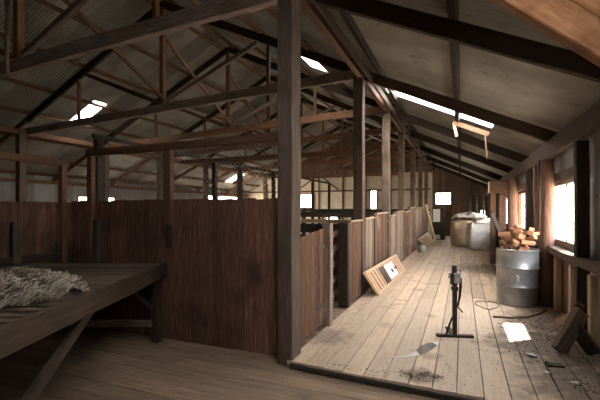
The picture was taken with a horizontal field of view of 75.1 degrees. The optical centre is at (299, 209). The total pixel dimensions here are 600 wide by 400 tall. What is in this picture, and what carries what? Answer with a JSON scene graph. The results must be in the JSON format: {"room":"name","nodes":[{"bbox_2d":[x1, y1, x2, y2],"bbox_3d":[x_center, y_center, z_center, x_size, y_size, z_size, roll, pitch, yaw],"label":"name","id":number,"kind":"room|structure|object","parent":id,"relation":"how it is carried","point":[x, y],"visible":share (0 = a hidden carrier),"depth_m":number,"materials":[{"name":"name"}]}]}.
{"room":"farm building","nodes":[
{"label":"farm building","id":0,"kind":"room"},
{"bbox_2d":[0,151,70,267],"bbox_3d":[-3.726,0.416,3.909,0.111,2.287,3.162,0,0,23],"label":"wall","id":1,"kind":"structure","parent":0,"point":[30,232],"depth_m":4.93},
{"bbox_2d":[0,172,246,202],"bbox_3d":[-8.900,0.150,15.068,0.018,2.900,27.100,0,0,23],"label":"wall","id":2,"kind":"structure","parent":0,"point":[35,192],"depth_m":15.03,"materials":[{"name":"metal"}]},
{"bbox_2d":[0,177,14,181],"bbox_3d":[-9.683,-0.999,12.873,0.099,0.120,0.429,0,0,23],"label":"wall plate","id":3,"kind":"object","parent":2,"relation":"on","point":[1,178],"depth_m":12.88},
{"bbox_2d":[0,117,28,145],"bbox_3d":[-8.819,-1.782,11.221,3.061,1.506,0.078,0,0,22],"label":"rafter","id":4,"kind":"object","parent":3,"relation":"on","point":[20,125],"visible":0.82,"depth_m":10.81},
{"bbox_2d":[26,179,57,184],"bbox_3d":[-9.238,-0.999,13.945,0.099,0.124,1.113,0,0,23],"label":"wall plate","id":5,"kind":"object","parent":2,"relation":"on","point":[55,182],"depth_m":13.90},
{"bbox_2d":[67,182,86,186],"bbox_3d":[-8.716,-0.999,15.199,0.099,0.123,0.811,0,0,23],"label":"wall plate","id":6,"kind":"object","parent":2,"relation":"on","point":[68,183],"depth_m":15.15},
{"bbox_2d":[52,141,109,180],"bbox_3d":[-7.733,-1.784,13.838,3.060,1.506,0.076,0,0,23],"label":"rafter","id":7,"kind":"object","parent":6,"relation":"on","point":[84,157],"visible":0.44,"depth_m":13.92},
{"bbox_2d":[109,185,156,190],"bbox_3d":[-7.610,-0.995,17.863,0.099,0.127,2.760,0,0,23],"label":"wall plate","id":8,"kind":"object","parent":2,"relation":"on","point":[141,188],"depth_m":17.79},
{"bbox_2d":[110,151,162,184],"bbox_3d":[-6.755,-1.784,16.192,3.056,1.514,0.079,0,0,23],"label":"rafter","id":9,"kind":"object","parent":8,"relation":"on","point":[158,153],"visible":0.68,"depth_m":16.23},
{"bbox_2d":[174,190,202,193],"bbox_3d":[-6.128,-0.993,21.430,0.099,0.124,2.373,0,0,23],"label":"wall plate","id":10,"kind":"object","parent":2,"relation":"on","point":[184,191],"depth_m":21.29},
{"bbox_2d":[174,165,199,180],"bbox_3d":[-5.604,-1.783,18.961,3.062,1.504,0.076,0,0,23],"label":"rafter","id":11,"kind":"object","parent":10,"relation":"on","point":[193,167],"visible":0.42,"depth_m":18.89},
{"bbox_2d":[0,111,277,192],"bbox_3d":[-7.585,-1.889,14.586,3.200,1.500,27.320,0,0,23],"label":"ceiling","id":12,"kind":"structure","parent":0,"point":[39,147],"depth_m":13.87,"materials":[{"name":"metal"}]},
{"bbox_2d":[0,126,17,133],"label":"wall plate","id":13,"kind":"object","parent":12,"relation":"on","point":[2,128],"depth_m":10.22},
{"bbox_2d":[26,130,92,146],"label":"wall plate","id":14,"kind":"object","parent":12,"relation":"on","point":[44,136],"depth_m":11.56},
{"bbox_2d":[218,166,237,171],"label":"wall plate","id":15,"kind":"object","parent":12,"relation":"on","point":[220,167],"depth_m":19.72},
{"bbox_2d":[23,0,372,134],"bbox_3d":[-3.129,-3.406,8.890,9.607,2.713,0.117,0,0,23],"label":"roof truss","id":16,"kind":"object","parent":15,"relation":"on","point":[346,74],"visible":0.82,"depth_m":8.69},
{"bbox_2d":[166,40,230,124],"bbox_3d":[-2.523,-3.175,10.090,0.056,1.430,2.634,0,0,23],"label":"brace","id":17,"kind":"object","parent":16,"relation":"attached to","point":[168,42],"visible":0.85,"depth_m":9.68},
{"bbox_2d":[243,171,277,178],"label":"wall plate","id":18,"kind":"object","parent":12,"relation":"on","point":[249,172],"depth_m":22.49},
{"bbox_2d":[106,46,395,146],"bbox_3d":[-2.093,-3.404,11.383,9.607,2.723,0.115,0,0,23],"label":"roof truss","id":19,"kind":"object","parent":18,"relation":"on","point":[375,109],"visible":0.69,"depth_m":11.32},
{"bbox_2d":[231,77,267,132],"bbox_3d":[-1.515,-3.175,12.514,0.056,1.423,2.489,0,0,23],"label":"brace","id":20,"kind":"object","parent":19,"relation":"attached to","point":[232,78],"visible":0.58,"depth_m":12.22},
{"bbox_2d":[160,76,408,157],"bbox_3d":[-1.114,-3.405,13.739,9.607,2.724,0.116,0,0,23],"label":"roof truss","id":21,"kind":"object","parent":18,"relation":"on","point":[393,129],"visible":0.42,"depth_m":13.19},
{"bbox_2d":[207,97,418,165],"bbox_3d":[0.036,-3.407,16.509,9.607,2.713,0.118,0,0,23],"label":"roof truss","id":22,"kind":"object","parent":18,"relation":"on","point":[393,145],"visible":0.4,"depth_m":16.09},
{"bbox_2d":[240,113,425,171],"bbox_3d":[1.149,-3.406,19.186,9.607,2.721,0.117,0,0,23],"label":"roof truss","id":23,"kind":"object","parent":18,"relation":"on","point":[323,162],"visible":0.4,"depth_m":18.99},
{"bbox_2d":[265,126,430,175],"bbox_3d":[2.300,-3.407,21.958,9.607,2.712,0.117,0,0,23],"label":"roof truss","id":24,"kind":"object","parent":18,"relation":"on","point":[337,168],"visible":0.4,"depth_m":21.89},
{"bbox_2d":[0,0,426,170],"bbox_3d":[-1.767,-3.735,12.169,9.640,2.363,27.320,0,0,23],"label":"ceiling","id":25,"kind":"structure","parent":0,"point":[21,94],"depth_m":10.60,"materials":[{"name":"metal"}]},
{"bbox_2d":[0,247,508,399],"bbox_3d":[-1.780,1.627,12.110,15.380,0.147,27.000,0,0,23],"label":"floor","id":26,"kind":"structure","parent":0,"point":[98,358],"depth_m":3.71,"materials":[{"name":"wood"}]},
{"bbox_2d":[0,262,167,399],"bbox_3d":[-2.441,1.097,2.875,1.695,0.940,3.664,0,0,0],"label":"table","id":27,"kind":"object","parent":26,"relation":"on","point":[21,326],"visible":0.84,"depth_m":3.00,"materials":[{"name":"wood"}]},
{"bbox_2d":[0,265,91,308],"bbox_3d":[-2.273,0.525,2.835,1.359,0.207,1.090,0,0,15],"label":"heap","id":28,"kind":"object","parent":27,"relation":"on","point":[18,285],"visible":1,"depth_m":2.73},
{"bbox_2d":[71,132,277,355],"bbox_3d":[-1.672,0.371,4.745,3.210,2.377,0.184,0,0,23],"label":"wall","id":29,"kind":"structure","parent":26,"relation":"on","point":[219,287],"depth_m":4.57,"materials":[{"name":"wood"}]},
{"bbox_2d":[134,153,158,157],"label":"wall plate","id":30,"kind":"object","parent":29,"relation":"on","point":[144,154],"depth_m":14.80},
{"bbox_2d":[0,0,276,77],"bbox_3d":[-4.337,-3.353,5.981,9.607,2.827,0.159,0,0,23],"label":"roof truss","id":31,"kind":"object","parent":30,"relation":"on","point":[22,60],"visible":1,"depth_m":5.32,"materials":[{"name":"wood"}]},
{"bbox_2d":[62,0,164,100],"bbox_3d":[-3.641,-3.176,7.398,0.057,1.424,3.062,0,0,23],"label":"brace","id":32,"kind":"object","parent":31,"relation":"attached to","point":[68,3],"visible":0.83,"depth_m":7.70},
{"bbox_2d":[247,141,431,235],"bbox_3d":[1.981,-1.370,25.093,12.404,5.940,0.163,0,0,23],"label":"wall","id":33,"kind":"structure","parent":0,"point":[341,193],"depth_m":24.72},
{"bbox_2d":[301,138,487,235],"bbox_3d":[4.140,-1.648,24.269,13.824,6.496,0.030,0,0,23],"label":"wall","id":34,"kind":"structure","parent":0,"point":[442,181],"depth_m":22.59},
{"bbox_2d":[434,192,451,204],"bbox_3d":[8.261,-0.660,22.519,0.940,0.760,0.070,0,0,23],"label":"window","id":35,"kind":"structure","parent":34,"relation":"in","point":[434,192],"depth_m":22.50,"materials":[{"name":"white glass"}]},
{"bbox_2d":[287,233,599,399],"bbox_3d":[-0.580,1.527,15.011,15.371,0.060,20.713,0,0,23],"label":"floor","id":36,"kind":"structure","parent":0,"point":[420,293],"depth_m":4.38,"materials":[{"name":"wood"}]},
{"bbox_2d":[15,129,25,201],"bbox_3d":[-7.538,-0.330,10.527,0.191,3.660,0.191,0,0,23],"label":"timber post","id":37,"kind":"object","parent":36,"relation":"on","point":[20,138],"visible":0.45,"depth_m":10.46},
{"bbox_2d":[93,139,102,200],"bbox_3d":[-3.495,0.140,6.758,0.119,2.720,0.123,0,0,23],"label":"post","id":38,"kind":"object","parent":36,"relation":"on","point":[97,143],"visible":0.22,"depth_m":6.71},
{"bbox_2d":[103,145,108,200],"bbox_3d":[-6.502,-0.330,13.020,0.187,3.660,0.188,0,0,23],"label":"timber post","id":39,"kind":"object","parent":36,"relation":"on","point":[105,192],"visible":0.32,"depth_m":12.96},
{"bbox_2d":[157,155,162,199],"bbox_3d":[-5.522,-0.330,15.375,0.188,3.660,0.189,0,0,23],"label":"timber post","id":40,"kind":"object","parent":36,"relation":"on","point":[160,195],"visible":0.31,"depth_m":15.31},
{"bbox_2d":[163,153,163,199],"bbox_3d":[-2.843,0.140,8.327,0.120,2.720,0.121,0,0,23],"label":"post","id":41,"kind":"object","parent":36,"relation":"on","point":[163,153],"visible":0.08,"depth_m":8.29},
{"bbox_2d":[92,134,330,183],"bbox_3d":[-1.039,-1.265,12.668,0.061,0.089,13.000,0,0,23],"label":"rail","id":42,"kind":"object","parent":41,"relation":"attached to","point":[95,136],"visible":0.57,"depth_m":8.80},
{"bbox_2d":[203,163,208,198],"bbox_3d":[-4.374,-0.330,18.145,0.192,3.660,0.188,0,0,23],"label":"timber post","id":43,"kind":"object","parent":36,"relation":"on","point":[206,171],"visible":0.38,"depth_m":18.08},
{"bbox_2d":[212,163,217,199],"bbox_3d":[-2.172,0.140,9.945,0.118,2.720,0.121,0,0,23],"label":"post","id":44,"kind":"object","parent":36,"relation":"on","point":[213,164],"visible":0.26,"depth_m":9.89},
{"bbox_2d":[238,167,242,198],"bbox_3d":[-1.691,0.140,11.099,0.122,2.720,0.121,0,0,23],"label":"post","id":45,"kind":"object","parent":36,"relation":"on","point":[241,168],"visible":0.29,"depth_m":11.05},
{"bbox_2d":[263,174,266,198],"bbox_3d":[-2.110,-0.330,23.594,0.186,3.660,0.190,0,0,23],"label":"timber post","id":46,"kind":"object","parent":36,"relation":"on","point":[265,176],"visible":0.34,"depth_m":23.52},
{"bbox_2d":[271,173,275,197],"bbox_3d":[-0.885,0.140,13.039,0.121,2.720,0.119,0,0,23],"label":"post","id":47,"kind":"object","parent":36,"relation":"on","point":[273,183],"visible":0.24,"depth_m":12.99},
{"bbox_2d":[277,0,300,365],"bbox_3d":[-0.111,-0.460,4.016,0.176,4.040,0.240,0,0,23],"label":"timber post","id":48,"kind":"object","parent":36,"relation":"on","point":[288,11],"visible":0.96,"depth_m":3.92,"materials":[{"name":"wood"}]},
{"bbox_2d":[300,228,324,341],"bbox_3d":[0.110,0.836,4.562,0.082,1.209,0.911,0,0,23],"label":"gate","id":49,"kind":"object","parent":48,"relation":"attached to","point":[312,245],"visible":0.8,"depth_m":4.58,"materials":[{"name":"wood"}]},
{"bbox_2d":[311,181,313,224],"bbox_3d":[0.534,0.140,16.455,0.122,2.720,0.118,0,0,23],"label":"post","id":50,"kind":"object","parent":36,"relation":"on","point":[312,182],"visible":0.61,"depth_m":16.40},
{"bbox_2d":[300,219,346,290],"bbox_3d":[-1.017,0.816,7.222,3.980,1.368,0.136,0,0,23],"label":"fence","id":51,"kind":"object","parent":36,"relation":"on","point":[307,228],"visible":0.06,"depth_m":6.62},
{"bbox_2d":[314,228,337,301],"bbox_3d":[0.429,0.900,5.962,0.098,1.200,1.040,0,0,23],"label":"hurdle","id":52,"kind":"object","parent":36,"relation":"on","point":[335,232],"visible":0.3,"depth_m":6.27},
{"bbox_2d":[322,223,332,326],"bbox_3d":[0.361,0.835,5.090,0.116,1.330,0.136,0,0,23],"label":"post","id":53,"kind":"object","parent":36,"relation":"on","point":[328,227],"visible":0.86,"depth_m":5.03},
{"bbox_2d":[300,208,377,239],"bbox_3d":[0.094,0.725,10.066,3.850,1.549,0.139,0,0,23],"label":"fence","id":54,"kind":"object","parent":36,"relation":"on","point":[304,214],"visible":0.24,"depth_m":9.75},
{"bbox_2d":[338,223,349,307],"bbox_3d":[0.683,0.850,6.051,0.163,1.300,0.129,0,0,23],"label":"post","id":55,"kind":"object","parent":36,"relation":"on","point":[343,228],"visible":1,"depth_m":5.99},
{"bbox_2d":[347,219,362,302],"bbox_3d":[0.909,0.816,6.461,0.092,1.309,0.770,0,0,23],"label":"barrier","id":56,"kind":"object","parent":55,"relation":"attached to","point":[355,225],"visible":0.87,"depth_m":6.41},
{"bbox_2d":[102,250,599,399],"bbox_3d":[3.699,1.516,8.656,4.121,0.073,16.114,0,0,31],"label":"litter","id":57,"kind":"object","parent":36,"relation":"on","point":[537,327],"visible":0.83,"depth_m":4.27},
{"bbox_2d":[353,72,364,294],"bbox_3d":[1.058,-0.490,6.977,0.179,3.980,0.211,0,0,23],"label":"timber post","id":58,"kind":"object","parent":36,"relation":"on","point":[358,83],"visible":0.72,"depth_m":6.89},
{"bbox_2d":[181,150,352,163],"bbox_3d":[-0.808,-1.050,7.829,3.900,0.099,0.069,0,0,23],"label":"rail","id":59,"kind":"object","parent":58,"relation":"attached to","point":[343,152],"visible":0.7,"depth_m":7.76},
{"bbox_2d":[301,0,361,77],"bbox_3d":[0.499,-2.323,5.553,0.100,0.218,2.755,0,0,23],"label":"wall plate","id":60,"kind":"object","parent":58,"relation":"on","point":[318,19],"depth_m":5.27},
{"bbox_2d":[311,0,434,170],"bbox_3d":[3.620,-2.340,12.627,0.058,0.128,21.700,0,0,23],"label":"wall plate","id":61,"kind":"object","parent":58,"relation":"on","point":[323,11],"visible":0.91,"depth_m":5.95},
{"bbox_2d":[365,81,402,131],"bbox_3d":[2.060,-2.324,9.310,0.100,0.220,4.771,0,0,23],"label":"wall plate","id":62,"kind":"object","parent":58,"relation":"on","point":[368,86],"depth_m":8.56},
{"bbox_2d":[370,215,376,265],"bbox_3d":[1.471,0.800,7.833,0.115,1.400,0.127,0,0,23],"label":"post","id":63,"kind":"object","parent":36,"relation":"on","point":[375,216],"visible":0.4,"depth_m":7.77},
{"bbox_2d":[365,217,374,290],"bbox_3d":[1.305,0.800,7.417,0.093,1.340,0.701,0,0,23],"label":"barrier","id":64,"kind":"object","parent":63,"relation":"attached to","point":[369,221],"visible":0.64,"depth_m":7.38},
{"bbox_2d":[374,212,387,267],"bbox_3d":[1.785,0.746,8.571,0.094,1.409,1.300,0,0,23],"label":"gate","id":65,"kind":"object","parent":63,"relation":"attached to","point":[381,232],"visible":0.6,"depth_m":8.52,"materials":[{"name":"wood"}]},
{"bbox_2d":[363,254,405,295],"bbox_3d":[1.812,1.264,8.014,0.220,0.448,3.251,0,0,24],"label":"slatted grating","id":66,"kind":"object","parent":36,"relation":"on","point":[381,278],"visible":1,"depth_m":7.54,"materials":[{"name":"wood"}]},
{"bbox_2d":[382,110,390,257],"bbox_3d":[2.094,-0.490,9.472,0.180,3.980,0.209,0,0,23],"label":"timber post","id":67,"kind":"object","parent":36,"relation":"on","point":[386,206],"visible":0.66,"depth_m":9.38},
{"bbox_2d":[393,211,397,255],"bbox_3d":[2.555,0.770,10.441,0.113,1.460,0.146,0,0,23],"label":"post","id":68,"kind":"object","parent":36,"relation":"on","point":[394,212],"visible":0.4,"depth_m":10.40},
{"bbox_2d":[390,214,396,256],"bbox_3d":[2.365,0.790,9.965,0.091,1.360,0.781,0,0,23],"label":"barrier","id":69,"kind":"object","parent":68,"relation":"attached to","point":[393,217],"visible":0.56,"depth_m":9.96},
{"bbox_2d":[398,210,403,260],"bbox_3d":[2.830,0.730,11.088,0.098,1.440,1.150,0,0,23],"label":"gate","id":70,"kind":"object","parent":68,"relation":"attached to","point":[400,214],"visible":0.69,"depth_m":11.09,"materials":[{"name":"wood"}]},
{"bbox_2d":[398,129,404,259],"bbox_3d":[3.073,-0.490,11.825,0.180,3.980,0.211,0,0,23],"label":"timber post","id":71,"kind":"object","parent":36,"relation":"on","point":[401,135],"visible":0.71,"depth_m":11.74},
{"bbox_2d":[301,172,397,178],"bbox_3d":[1.256,-1.121,12.798,3.900,0.099,0.070,0,0,23],"label":"rail","id":72,"kind":"object","parent":71,"relation":"attached to","point":[391,173],"visible":0.62,"depth_m":12.73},
{"bbox_2d":[407,206,410,254],"bbox_3d":[3.702,0.690,13.210,0.119,1.620,0.154,0,0,23],"label":"post","id":73,"kind":"object","parent":36,"relation":"on","point":[408,207],"visible":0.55,"depth_m":13.12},
{"bbox_2d":[405,210,409,256],"bbox_3d":[3.434,0.742,12.542,0.099,1.455,1.201,0,0,23],"label":"barrier","id":74,"kind":"object","parent":73,"relation":"attached to","point":[407,213],"visible":0.84,"depth_m":12.51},
{"bbox_2d":[410,145,415,249],"bbox_3d":[4.224,-0.490,14.596,0.178,3.980,0.212,0,0,23],"label":"timber post","id":75,"kind":"object","parent":36,"relation":"on","point":[412,149],"visible":0.69,"depth_m":14.51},
{"bbox_2d":[411,207,414,251],"bbox_3d":[3.991,0.667,13.881,0.094,1.566,1.201,0,0,23],"label":"gate","id":76,"kind":"object","parent":75,"relation":"attached to","point":[412,208],"visible":0.74,"depth_m":13.76,"materials":[{"name":"wood"}]},
{"bbox_2d":[405,134,431,169],"bbox_3d":[5.370,-2.324,17.279,0.100,0.210,11.166,0,0,23],"label":"wall plate","id":77,"kind":"object","parent":75,"relation":"on","point":[407,137],"depth_m":15.11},
{"bbox_2d":[389,341,439,357],"bbox_3d":[1.277,1.467,4.128,0.829,0.059,0.133,0,0,-35],"label":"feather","id":78,"kind":"object","parent":36,"relation":"on","point":[427,347],"visible":1,"depth_m":4.09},
{"bbox_2d":[415,207,421,248],"bbox_3d":[4.834,0.664,15.913,0.098,1.612,2.501,0,0,23],"label":"barrier","id":79,"kind":"object","parent":36,"relation":"on","point":[418,210],"visible":0.82,"depth_m":15.68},
{"bbox_2d":[418,155,422,235],"bbox_3d":[5.336,-0.490,17.276,0.180,3.980,0.210,0,0,23],"label":"timber post","id":80,"kind":"object","parent":36,"relation":"on","point":[420,159],"visible":0.64,"depth_m":17.20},
{"bbox_2d":[417,245,425,252],"bbox_3d":[4.306,1.380,13.805,0.300,0.240,0.300,0,0,23],"label":"pail","id":81,"kind":"object","parent":36,"relation":"on","point":[420,248],"visible":1,"depth_m":13.69,"materials":[{"name":"metal"}]},
{"bbox_2d":[423,209,427,234],"bbox_3d":[5.966,0.714,18.637,0.098,1.512,2.600,0,0,23],"label":"barrier","id":82,"kind":"object","parent":36,"relation":"on","point":[425,218],"visible":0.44,"depth_m":18.75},
{"bbox_2d":[424,163,427,208],"bbox_3d":[6.488,-0.490,20.045,0.180,3.980,0.209,0,0,23],"label":"timber post","id":83,"kind":"object","parent":36,"relation":"on","point":[425,165],"visible":0.54,"depth_m":19.96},
{"bbox_2d":[418,233,433,246],"bbox_3d":[4.972,1.191,15.368,0.568,0.575,0.820,0,0,23],"label":"wooden crate","id":84,"kind":"object","parent":36,"relation":"on","point":[426,239],"visible":0.9,"depth_m":14.99,"materials":[{"name":"brown wood"}]},
{"bbox_2d":[425,204,435,241],"bbox_3d":[6.018,0.620,17.966,0.853,1.801,0.045,0,0,-35],"label":"plank","id":85,"kind":"object","parent":36,"relation":"on","point":[426,205],"visible":1,"depth_m":17.93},
{"bbox_2d":[432,208,444,239],"bbox_3d":[7.096,0.690,19.947,0.600,1.620,0.515,0,0,23],"label":"door","id":86,"kind":"structure","parent":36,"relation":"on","point":[438,214],"depth_m":19.71,"materials":[{"name":"brown paint"}]},
{"bbox_2d":[436,265,473,337],"bbox_3d":[1.871,1.077,4.713,0.419,0.843,0.429,0,0,23],"label":"pedestal","id":87,"kind":"object","parent":36,"relation":"on","point":[454,277],"visible":1,"depth_m":4.58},
{"bbox_2d":[451,203,461,220],"bbox_3d":[8.452,0.575,21.061,0.550,1.850,0.615,0,0,23],"label":"tall cabinet","id":88,"kind":"object","parent":36,"relation":"on","point":[456,208],"visible":0.44,"depth_m":20.79,"materials":[{"name":"wood"}]},
{"bbox_2d":[450,220,471,245],"bbox_3d":[6.718,0.944,16.218,0.810,1.088,0.866,0,0,10],"label":"bale","id":89,"kind":"object","parent":36,"relation":"on","point":[458,227],"visible":0.72,"depth_m":15.86,"materials":[{"name":"beige fabric"}]},
{"bbox_2d":[468,192,485,221],"bbox_3d":[8.513,0.310,18.797,0.800,2.381,0.450,0,0,23],"label":"press","id":90,"kind":"object","parent":36,"relation":"on","point":[469,193],"visible":0.27,"depth_m":18.71,"materials":[{"name":"metal"}]},
{"bbox_2d":[465,221,496,249],"bbox_3d":[6.861,0.956,14.803,0.985,1.064,0.976,0,0,14],"label":"bale","id":91,"kind":"object","parent":36,"relation":"on","point":[477,237],"visible":0.7,"depth_m":14.40,"materials":[{"name":"grey fabric"}]},
{"bbox_2d":[473,218,489,222],"bbox_3d":[7.698,0.901,16.294,0.864,1.174,0.863,0,0,15],"label":"bale","id":92,"kind":"object","parent":36,"relation":"on","point":[477,220],"visible":0.12,"depth_m":15.99,"materials":[{"name":"grey fabric"}]},
{"bbox_2d":[451,212,486,218],"bbox_3d":[6.945,0.215,16.065,1.350,0.291,1.000,0,0,23],"label":"pack","id":93,"kind":"object","parent":92,"relation":"on","point":[466,214],"visible":1,"depth_m":15.68,"materials":[{"name":"white fabric"}]},
{"bbox_2d":[489,212,501,239],"bbox_3d":[5.457,0.781,10.508,0.814,1.453,0.056,0,0,-13],"label":"prop","id":94,"kind":"object","parent":36,"relation":"on","point":[492,216],"visible":0.45,"depth_m":10.44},
{"bbox_2d":[488,180,506,263],"bbox_3d":[5.563,0.345,10.856,0.575,2.310,0.320,0,0,23],"label":"frame","id":95,"kind":"object","parent":36,"relation":"on","point":[494,187],"visible":0.66,"depth_m":10.79,"materials":[{"name":"brown wood"}]},
{"bbox_2d":[497,193,498,246],"bbox_3d":[7.274,0.350,14.197,0.157,2.300,0.150,0,0,23],"label":"wall post","id":96,"kind":"object","parent":36,"relation":"on","point":[497,193],"visible":0.23,"depth_m":14.21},
{"bbox_2d":[507,178,517,246],"bbox_3d":[5.170,0.361,9.494,0.236,2.285,0.243,0,0,23],"label":"log post","id":97,"kind":"object","parent":36,"relation":"on","point":[512,192],"visible":0.62,"depth_m":9.41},
{"bbox_2d":[495,247,539,307],"bbox_3d":[3.493,1.058,6.270,0.628,0.884,0.628,0,0,23],"label":"drum","id":98,"kind":"object","parent":36,"relation":"on","point":[517,271],"visible":0.93,"depth_m":6.02,"materials":[{"name":"silver metal"}]},
{"bbox_2d":[519,239,535,245],"bbox_3d":[3.536,0.506,6.064,0.207,0.095,0.093,0,0,8],"label":"timber offcut","id":99,"kind":"object","parent":98,"relation":"on","point":[525,242],"visible":1,"depth_m":6.03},
{"bbox_2d":[493,309,546,318],"bbox_3d":[3.188,1.479,5.505,1.039,0.030,0.195,0,0,-21],"label":"rod","id":100,"kind":"object","parent":36,"relation":"on","point":[545,310],"visible":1,"depth_m":5.38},
{"bbox_2d":[526,170,533,247],"bbox_3d":[4.633,0.350,7.842,0.155,2.300,0.147,0,0,23],"label":"wall post","id":101,"kind":"object","parent":36,"relation":"on","point":[529,173],"visible":0.31,"depth_m":7.79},
{"bbox_2d":[533,166,537,248],"bbox_3d":[4.316,0.350,7.086,0.128,2.300,0.111,0,0,23],"label":"wall post","id":102,"kind":"object","parent":36,"relation":"on","point":[535,174],"visible":0.26,"depth_m":7.05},
{"bbox_2d":[537,160,540,302],"bbox_3d":[3.897,0.350,6.328,0.069,2.300,0.088,0,0,23],"label":"batten","id":103,"kind":"object","parent":36,"relation":"on","point":[539,161],"visible":0.37,"depth_m":6.30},
{"bbox_2d":[540,159,554,306],"bbox_3d":[3.872,0.360,6.101,0.195,2.290,0.204,0,0,23],"label":"log post","id":104,"kind":"object","parent":36,"relation":"on","point":[547,230],"visible":0.89,"depth_m":6.03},
{"bbox_2d":[544,361,564,367],"bbox_3d":[2.444,1.484,3.737,0.150,0.028,0.113,0,0,8],"label":"plate","id":105,"kind":"object","parent":36,"relation":"on","point":[547,363],"visible":1,"depth_m":3.73,"materials":[{"name":"metal"}]},
{"bbox_2d":[554,257,561,312],"bbox_3d":[3.788,1.100,5.733,0.087,0.800,0.113,0,0,23],"label":"wall post","id":106,"kind":"object","parent":36,"relation":"on","point":[557,261],"visible":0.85,"depth_m":5.69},
{"bbox_2d":[568,265,573,312],"bbox_3d":[3.454,1.100,4.931,0.086,0.800,0.114,0,0,23],"label":"wall post","id":107,"kind":"object","parent":36,"relation":"on","point":[571,267],"visible":0.35,"depth_m":4.89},
{"bbox_2d":[551,302,599,355],"bbox_3d":[2.919,1.255,4.183,0.456,0.530,0.505,0,0,23],"label":"trestle","id":108,"kind":"object","parent":36,"relation":"on","point":[572,323],"visible":0.97,"depth_m":4.07,"materials":[{"name":"wood"}]},
{"bbox_2d":[573,140,589,330],"bbox_3d":[3.287,0.350,4.548,0.138,2.300,0.137,0,0,23],"label":"wall post","id":109,"kind":"object","parent":36,"relation":"on","point":[581,149],"visible":0.7,"depth_m":4.50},
{"bbox_2d":[587,274,598,346],"bbox_3d":[3.140,1.100,4.176,0.083,0.800,0.116,0,0,23],"label":"wall post","id":110,"kind":"object","parent":36,"relation":"on","point":[592,280],"visible":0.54,"depth_m":4.13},
{"bbox_3d":[8.306,0.350,16.690,0.158,2.300,0.148,0,0,23],"label":"wall post","id":111,"kind":"object","parent":36,"relation":"on","visible":0},
{"bbox_2d":[485,100,599,195],"bbox_3d":[5.175,-0.922,9.220,0.120,0.262,26.800,0,0,23],"label":"wall plate","id":112,"kind":"object","parent":111,"relation":"on","point":[587,124],"visible":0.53,"depth_m":4.92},
{"bbox_2d":[305,0,599,82],"bbox_3d":[1.415,-1.761,3.798,3.093,1.553,0.087,0,0,23],"label":"rafter","id":113,"kind":"object","parent":112,"relation":"on","point":[551,57],"visible":0.96,"depth_m":3.67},
{"bbox_2d":[423,155,492,182],"bbox_3d":[6.867,-1.762,16.920,3.095,1.548,0.087,0,0,23],"label":"rafter","id":114,"kind":"object","parent":112,"relation":"on","point":[430,158],"visible":0.81,"depth_m":16.89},
{"bbox_2d":[428,162,487,187],"bbox_3d":[8.019,-1.760,19.692,3.095,1.548,0.087,0,0,22],"label":"rafter","id":115,"kind":"object","parent":112,"relation":"on","point":[432,164],"visible":0.82,"depth_m":19.64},
{"bbox_2d":[405,129,512,172],"bbox_3d":[4.604,-1.761,11.472,3.093,1.551,0.086,0,0,23],"label":"rafter","id":116,"kind":"object","parent":112,"relation":"on","point":[449,147],"visible":0.84,"depth_m":11.39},
{"bbox_2d":[391,110,528,162],"bbox_3d":[3.625,-1.762,9.117,3.095,1.546,0.088,0,0,23],"label":"rafter","id":117,"kind":"object","parent":112,"relation":"on","point":[463,137],"visible":0.81,"depth_m":9.02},
{"bbox_2d":[416,145,503,179],"bbox_3d":[5.754,-1.761,14.240,3.094,1.548,0.087,0,0,23],"label":"rafter","id":118,"kind":"object","parent":112,"relation":"on","point":[422,148],"visible":0.85,"depth_m":14.16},
{"bbox_2d":[365,71,556,141],"bbox_3d":[2.539,-1.762,6.503,3.092,1.555,0.088,0,0,23],"label":"rafter","id":119,"kind":"object","parent":112,"relation":"on","point":[537,132],"visible":0.85,"depth_m":6.39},
{"bbox_2d":[490,0,599,66],"bbox_3d":[1.363,-1.310,2.249,2.030,1.865,0.118,0,0,23],"label":"knee brace","id":120,"kind":"object","parent":112,"relation":"attached to","point":[574,24],"visible":1,"depth_m":2.16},
{"bbox_2d":[327,0,599,183],"bbox_3d":[4.014,-1.903,9.767,3.320,1.555,27.320,0,0,23],"label":"ceiling","id":121,"kind":"structure","parent":0,"point":[546,98],"depth_m":5.33,"materials":[{"name":"metal"}]},
{"bbox_2d":[452,121,489,158],"bbox_3d":[3.496,-1.453,7.985,0.714,0.827,0.082,0,0,23],"label":"board","id":122,"kind":"object","parent":121,"relation":"hanging from","point":[458,124],"visible":1,"depth_m":7.97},
{"bbox_2d":[506,106,599,346],"bbox_3d":[5.594,0.160,9.046,0.569,2.880,27.100,0,0,23],"label":"wall","id":123,"kind":"structure","parent":0,"point":[563,161],"depth_m":4.57,"materials":[{"name":"metal"}]},
{"bbox_2d":[518,190,525,230],"bbox_3d":[5.383,0.025,9.296,0.070,0.990,2.140,0,0,23],"label":"window","id":124,"kind":"structure","parent":123,"relation":"in","point":[520,193],"depth_m":10.21,"materials":[{"name":"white glass"}]},
{"bbox_2d":[555,256,572,313],"bbox_3d":[3.908,1.100,5.843,0.025,0.800,1.390,0,0,23],"label":"boards","id":125,"kind":"object","parent":123,"relation":"attached to","point":[565,265],"visible":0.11,"depth_m":5.53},
{"bbox_2d":[554,166,573,182],"bbox_3d":[3.788,-0.500,5.573,0.051,0.137,2.000,0,0,23],"label":"lintel","id":126,"kind":"object","parent":123,"relation":"attached to","point":[568,173],"visible":0.53,"depth_m":5.53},
{"bbox_2d":[547,177,599,276],"bbox_3d":[3.188,0.109,4.220,0.230,1.097,4.840,0,0,23],"label":"window","id":127,"kind":"structure","parent":123,"relation":"in","point":[567,182],"depth_m":5.52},
{"label":"outside","id":128,"kind":"structure","parent":0,"visible":0},
{"bbox_2d":[522,222,573,242],"bbox_3d":[7.673,2.250,18.470,120.000,0.300,120.000,0,0,23],"label":"ground","id":129,"kind":"structure","parent":128,"point":[561,225],"depth_m":39.95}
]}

